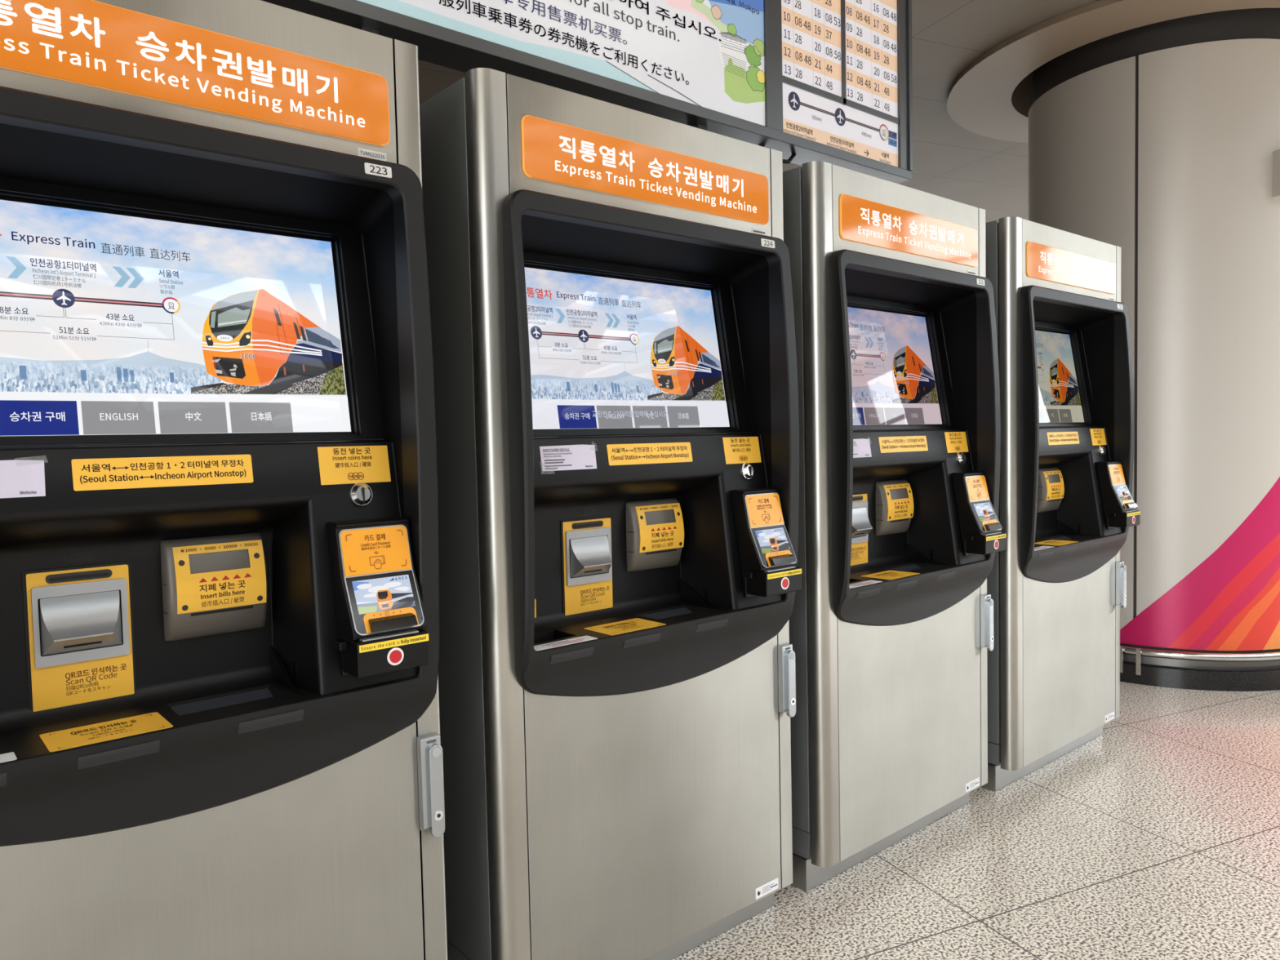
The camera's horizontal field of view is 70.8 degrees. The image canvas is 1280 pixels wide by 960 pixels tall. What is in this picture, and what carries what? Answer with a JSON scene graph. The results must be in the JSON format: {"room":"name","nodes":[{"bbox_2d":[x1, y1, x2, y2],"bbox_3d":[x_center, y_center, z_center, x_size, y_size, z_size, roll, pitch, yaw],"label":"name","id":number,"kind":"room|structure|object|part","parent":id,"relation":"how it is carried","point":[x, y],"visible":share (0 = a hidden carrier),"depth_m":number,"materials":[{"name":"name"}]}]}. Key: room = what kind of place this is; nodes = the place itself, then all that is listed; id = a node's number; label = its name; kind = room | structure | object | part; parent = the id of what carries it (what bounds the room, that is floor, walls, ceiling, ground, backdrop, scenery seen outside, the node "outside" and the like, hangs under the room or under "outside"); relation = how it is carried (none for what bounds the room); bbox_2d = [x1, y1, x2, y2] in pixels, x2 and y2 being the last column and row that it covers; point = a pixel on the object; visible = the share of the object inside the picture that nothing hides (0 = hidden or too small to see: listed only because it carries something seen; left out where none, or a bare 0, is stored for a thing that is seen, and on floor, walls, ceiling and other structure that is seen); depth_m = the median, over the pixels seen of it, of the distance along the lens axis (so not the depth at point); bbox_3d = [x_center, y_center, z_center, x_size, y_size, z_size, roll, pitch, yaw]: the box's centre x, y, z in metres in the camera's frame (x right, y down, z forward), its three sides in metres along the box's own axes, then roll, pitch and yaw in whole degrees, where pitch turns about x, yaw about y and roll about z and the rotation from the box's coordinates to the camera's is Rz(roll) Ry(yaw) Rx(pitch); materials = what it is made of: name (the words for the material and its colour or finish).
{"room":"railway station","nodes":[
{"label":"railway station","id":0,"kind":"room"},
{"bbox_2d":[418,0,1101,222],"bbox_3d":[-3.670,-2.479,5.483,28.000,0.900,15.700,-4,4,-40],"label":"wall","id":1,"kind":"structure","parent":0,"point":[950,161],"depth_m":4.93,"materials":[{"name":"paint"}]},
{"bbox_2d":[261,0,913,183],"bbox_3d":[-0.821,-0.335,1.660,4.506,2.980,0.130,-4,4,-40],"label":"overhead sign","id":2,"kind":"object","parent":1,"relation":"hanging from","point":[806,81],"visible":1,"depth_m":2.45,"materials":[{"name":"grey"}]},
{"bbox_3d":[-0.543,0.103,1.913,0.036,2.070,0.040,-4,4,-40],"label":"support post","id":3,"kind":"part","parent":2,"relation":"part of","materials":[{"name":"grey metal"}]},
{"bbox_3d":[-1.062,-1.349,1.363,3.731,0.856,0.002,-4,4,-40],"label":"map panel","id":4,"kind":"part","parent":2,"relation":"part of","materials":[{"name":"white"}]},
{"bbox_3d":[0.181,0.058,2.529,0.036,2.070,0.040,-4,4,-40],"label":"support post","id":5,"kind":"part","parent":2,"relation":"part of","materials":[{"name":"grey metal"}]},
{"bbox_3d":[0.626,-1.527,2.799,0.592,0.710,0.016,-4,4,-40],"label":"timetable panel","id":6,"kind":"part","parent":2,"relation":"part of","materials":[{"name":"white"}]},
{"bbox_3d":[0.635,-1.109,2.819,0.592,0.164,0.016,-4,4,-40],"label":"route panel","id":7,"kind":"part","parent":2,"relation":"part of","materials":[{"name":"grey"}]},
{"bbox_2d":[946,0,1279,142],"bbox_3d":[2.734,-2.241,4.680,2.160,0.281,2.160,-4,4,-40],"label":"ring","id":8,"kind":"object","parent":1,"relation":"attached to","point":[992,97],"depth_m":4.36,"materials":[{"name":"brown paint"}]},
{"bbox_2d":[672,681,1279,959],"bbox_3d":[13.882,1.068,-3.314,75.000,0.001,54.000,-4,4,-40],"label":"floor","id":9,"kind":"structure","parent":0,"point":[1156,837],"depth_m":2.50,"materials":[{"name":"stone"}]},
{"bbox_2d":[0,0,448,959],"bbox_3d":[-0.904,0.211,1.585,0.849,1.900,0.876,-4,4,-41],"label":"vending machine","id":10,"kind":"object","parent":9,"relation":"on","point":[220,733],"visible":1,"depth_m":1.41,"materials":[{"name":"grey metal"}]},
{"bbox_2d":[37,589,123,656],"bbox_3d":[-0.830,0.215,1.344,0.108,0.086,0.038,-4,4,-41],"label":"hood","id":11,"kind":"object","parent":10,"relation":"attached to","point":[71,622],"depth_m":1.34,"materials":[{"name":"grey metal"}]},
{"bbox_3d":[-0.841,0.214,1.357,0.123,0.119,0.005,-4,4,-41],"label":"scanner frame","id":12,"kind":"part","parent":10,"relation":"part of","materials":[{"name":"silver metal"}]},
{"bbox_3d":[-0.758,-0.252,1.390,0.742,0.390,0.085,-4,4,-41],"label":"display frame","id":13,"kind":"part","parent":10,"relation":"part of","materials":[{"name":"black plastic"}]},
{"bbox_3d":[-0.700,-0.607,1.299,0.736,0.248,0.020,-4,4,-41],"label":"header panel","id":14,"kind":"part","parent":10,"relation":"part of","materials":[{"name":"silver metal"}]},
{"bbox_2d":[0,675,416,763],"bbox_3d":[-0.707,0.374,1.373,0.730,0.045,0.172,-4,4,-41],"label":"tray","id":15,"kind":"object","parent":10,"relation":"on","point":[179,725],"depth_m":1.36,"materials":[{"name":"black plastic"}]},
{"bbox_3d":[-0.671,0.718,1.361,0.736,0.726,0.020,-4,4,-41],"label":"service door","id":16,"kind":"part","parent":10,"relation":"part of","materials":[{"name":"silver metal"}]},
{"bbox_3d":[-0.430,-0.508,1.479,0.046,0.018,0.003,-4,4,-41],"label":"number plate","id":17,"kind":"part","parent":10,"relation":"part of","materials":[{"name":"white plastic"}]},
{"bbox_3d":[-0.415,0.198,1.472,0.115,0.086,0.040,-4,4,-41],"label":"card reader glass","id":18,"kind":"part","parent":10,"relation":"part of","materials":[{"name":"black"}]},
{"bbox_3d":[-0.395,0.156,1.603,0.046,1.814,0.048,-4,4,-41],"label":"post","id":19,"kind":"part","parent":10,"relation":"part of","materials":[{"name":"silver metal"}]},
{"bbox_3d":[-0.359,0.547,1.586,0.026,0.166,0.010,-4,4,-41],"label":"latch lever","id":20,"kind":"part","parent":10,"relation":"part of","materials":[{"name":"silver metal"}]},
{"bbox_2d":[419,67,801,959],"bbox_3d":[-0.174,0.166,2.219,0.849,1.900,0.876,-4,4,-40],"label":"vending machine","id":21,"kind":"object","parent":9,"relation":"on","point":[611,302],"visible":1,"depth_m":1.92,"materials":[{"name":"grey metal"}]},
{"bbox_3d":[-0.206,0.986,2.314,0.842,0.070,0.724,-4,4,-40],"label":"cabinet panel","id":22,"kind":"part","parent":21,"relation":"part of","materials":[{"name":"grey metal"}]},
{"bbox_3d":[-0.269,0.148,1.719,0.059,1.814,0.048,-4,4,-40],"label":"post","id":23,"kind":"part","parent":21,"relation":"part of","materials":[{"name":"silver metal"}]},
{"bbox_3d":[-0.113,0.168,1.991,0.123,0.119,0.005,-4,4,-40],"label":"scanner frame","id":24,"kind":"part","parent":21,"relation":"part of","materials":[{"name":"silver metal"}]},
{"bbox_2d":[568,534,611,577],"bbox_3d":[-0.102,0.169,1.978,0.108,0.086,0.038,-4,4,-40],"label":"hood","id":25,"kind":"object","parent":21,"relation":"attached to","point":[589,555],"depth_m":1.97,"materials":[{"name":"grey metal"}]},
{"bbox_3d":[-0.030,-0.298,2.023,0.742,0.390,0.085,-4,4,-40],"label":"display frame","id":26,"kind":"part","parent":21,"relation":"part of","materials":[{"name":"black plastic"}]},
{"bbox_3d":[0.028,-0.652,1.931,0.736,0.248,0.020,-4,4,-40],"label":"header panel","id":27,"kind":"part","parent":21,"relation":"part of","materials":[{"name":"silver metal"}]},
{"bbox_3d":[0.057,0.673,1.993,0.736,0.726,0.020,-4,4,-40],"label":"service door","id":28,"kind":"part","parent":21,"relation":"part of","materials":[{"name":"silver metal"}]},
{"bbox_2d":[533,579,782,651],"bbox_3d":[0.021,0.301,2.004,0.730,0.101,0.172,-4,4,-40],"label":"tray","id":29,"kind":"object","parent":21,"relation":"on","point":[634,615],"depth_m":2.01,"materials":[{"name":"black plastic"}]},
{"bbox_3d":[0.300,-0.554,2.109,0.046,0.018,0.003,-4,4,-40],"label":"number plate","id":30,"kind":"part","parent":21,"relation":"part of","materials":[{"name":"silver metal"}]},
{"bbox_3d":[0.314,0.152,2.102,0.115,0.086,0.040,-4,4,-40],"label":"card reader glass","id":31,"kind":"part","parent":21,"relation":"part of","materials":[{"name":"black"}]},
{"bbox_3d":[0.336,0.111,2.233,0.046,1.814,0.048,-4,4,-40],"label":"post","id":32,"kind":"part","parent":21,"relation":"part of","materials":[{"name":"silver metal"}]},
{"bbox_3d":[0.371,0.501,2.216,0.026,0.166,0.010,-4,4,-40],"label":"latch lever","id":33,"kind":"part","parent":21,"relation":"part of","materials":[{"name":"silver metal"}]},
{"bbox_2d":[782,160,1005,892],"bbox_3d":[0.557,0.121,2.831,0.849,1.900,0.876,-4,4,-41],"label":"vending machine","id":34,"kind":"object","parent":9,"relation":"on","point":[891,618],"visible":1,"depth_m":2.56,"materials":[{"name":"grey metal"}]},
{"bbox_3d":[0.524,0.941,2.925,0.842,0.070,0.724,-4,4,-41],"label":"cabinet panel","id":35,"kind":"part","parent":34,"relation":"part of","materials":[{"name":"grey metal"}]},
{"bbox_3d":[0.469,0.103,2.330,0.059,1.814,0.048,-4,4,-41],"label":"post","id":36,"kind":"part","parent":34,"relation":"part of","materials":[{"name":"silver metal"}]},
{"bbox_3d":[0.621,0.123,2.603,0.123,0.119,0.005,-4,4,-41],"label":"scanner frame","id":37,"kind":"part","parent":34,"relation":"part of","materials":[{"name":"silver metal"}]},
{"bbox_2d":[851,506,872,537],"bbox_3d":[0.632,0.124,2.590,0.108,0.086,0.038,-4,4,-41],"label":"hood","id":38,"kind":"object","parent":34,"relation":"attached to","point":[861,526],"depth_m":2.59,"materials":[{"name":"grey metal"}]},
{"bbox_3d":[0.703,-0.343,2.637,0.742,0.390,0.085,-4,4,-41],"label":"display frame","id":39,"kind":"part","parent":34,"relation":"part of","materials":[{"name":"black plastic"}]},
{"bbox_3d":[0.762,-0.697,2.546,0.736,0.248,0.020,-4,4,-41],"label":"header panel","id":40,"kind":"part","parent":34,"relation":"part of","materials":[{"name":"silver metal"}]},
{"bbox_3d":[0.791,0.628,2.608,0.736,0.726,0.020,-4,4,-41],"label":"service door","id":41,"kind":"part","parent":34,"relation":"part of","materials":[{"name":"silver metal"}]},
{"bbox_2d":[848,542,988,588],"bbox_3d":[0.755,0.256,2.618,0.733,0.101,0.182,-4,4,-40],"label":"tray","id":42,"kind":"object","parent":34,"relation":"on","point":[871,565],"depth_m":2.69,"materials":[{"name":"black plastic"}]},
{"bbox_3d":[1.032,-0.599,2.727,0.046,0.018,0.003,-4,4,-41],"label":"number plate","id":43,"kind":"part","parent":34,"relation":"part of","materials":[{"name":"silver metal"}]},
{"bbox_3d":[1.066,0.065,2.851,0.046,1.814,0.048,-4,4,-41],"label":"post","id":44,"kind":"part","parent":34,"relation":"part of","materials":[{"name":"silver metal"}]},
{"bbox_3d":[1.046,0.107,2.720,0.115,0.086,0.040,-4,4,-41],"label":"card reader glass","id":45,"kind":"part","parent":34,"relation":"part of","materials":[{"name":"black"}]},
{"bbox_3d":[1.102,0.456,2.835,0.026,0.166,0.010,-4,4,-41],"label":"latch lever","id":46,"kind":"part","parent":34,"relation":"part of","materials":[{"name":"silver metal"}]},
{"bbox_2d":[980,216,1140,791],"bbox_3d":[1.316,0.074,3.466,0.849,1.900,0.876,-4,4,-40],"label":"vending machine","id":47,"kind":"object","parent":9,"relation":"on","point":[1067,509],"visible":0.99,"depth_m":3.20,"materials":[{"name":"grey metal"}]},
{"bbox_3d":[1.284,0.894,3.561,0.842,0.070,0.724,-4,4,-40],"label":"cabinet panel","id":48,"kind":"part","parent":47,"relation":"part of","materials":[{"name":"grey metal"}]},
{"bbox_3d":[1.511,0.036,3.233,0.823,1.790,0.034,-4,4,-40],"label":"frame","id":49,"kind":"part","parent":47,"relation":"part of","materials":[{"name":"black"}]},
{"bbox_3d":[1.222,0.057,2.966,0.059,1.814,0.048,-4,4,-40],"label":"post","id":50,"kind":"part","parent":47,"relation":"part of","materials":[{"name":"silver metal"}]},
{"bbox_3d":[1.460,-0.389,3.271,0.742,0.390,0.085,-4,4,-40],"label":"display frame","id":51,"kind":"part","parent":47,"relation":"part of","materials":[{"name":"black plastic"}]},
{"bbox_3d":[1.547,0.581,3.241,0.736,0.726,0.020,-4,4,-40],"label":"service door","id":52,"kind":"part","parent":47,"relation":"part of","materials":[{"name":"silver metal"}]},
{"bbox_3d":[1.518,-0.744,3.179,0.736,0.248,0.020,-4,4,-40],"label":"header panel","id":53,"kind":"part","parent":47,"relation":"part of","materials":[{"name":"silver metal"}]},
{"bbox_2d":[1034,519,1124,551],"bbox_3d":[1.511,0.209,3.252,0.731,0.101,0.174,-4,4,-40],"label":"tray","id":54,"kind":"object","parent":47,"relation":"on","point":[1050,535],"depth_m":3.34,"materials":[{"name":"black plastic"}]},
{"bbox_3d":[1.825,0.019,3.482,0.046,1.814,0.048,-4,4,-40],"label":"post","id":55,"kind":"part","parent":47,"relation":"part of","materials":[{"name":"silver metal"}]},
{"bbox_3d":[1.789,-0.645,3.358,0.046,0.018,0.003,-4,4,-40],"label":"number plate","id":56,"kind":"part","parent":47,"relation":"part of","materials":[{"name":"silver metal"}]},
{"bbox_3d":[1.861,0.410,3.465,0.026,0.166,0.010,-4,4,-40],"label":"latch lever","id":57,"kind":"part","parent":47,"relation":"part of","materials":[{"name":"silver metal"}]},
{"bbox_3d":[1.804,0.061,3.350,0.115,0.086,0.040,-4,4,-40],"label":"card reader glass","id":58,"kind":"part","parent":47,"relation":"part of","materials":[{"name":"black"}]},
{"bbox_2d":[1028,8,1279,691],"bbox_3d":[2.763,-0.869,4.743,1.452,3.600,1.448,-4,4,-40],"label":"column","id":59,"kind":"structure","parent":9,"relation":"on","point":[1156,142],"depth_m":4.16,"materials":[{"name":"beige painted metal panels"}]},
{"bbox_3d":[2.196,-0.606,4.619,0.138,2.768,0.763,-2,3,-13],"label":"cladding panel","id":60,"kind":"part","parent":59,"relation":"part of","materials":[{"name":"beige metal"}]},
{"bbox_3d":[2.800,0.779,4.822,1.438,0.036,1.438,-4,4,-40],"label":"bumper rail","id":61,"kind":"part","parent":59,"relation":"part of","materials":[{"name":"grey metal"}]},
{"bbox_3d":[2.724,-0.596,4.168,0.763,2.768,0.138,-1,3,5],"label":"cladding panel","id":62,"kind":"part","parent":59,"relation":"part of","materials":[{"name":"beige metal"}]},
{"bbox_2d":[1271,149,1279,198],"bbox_3d":[2.937,-1.380,4.059,0.152,0.206,0.062,-2,3,-14],"label":"control box","id":63,"kind":"object","parent":59,"relation":"attached to","point":[1276,154],"visible":1,"depth_m":4.05,"materials":[{"name":"grey plastic"}]}
]}

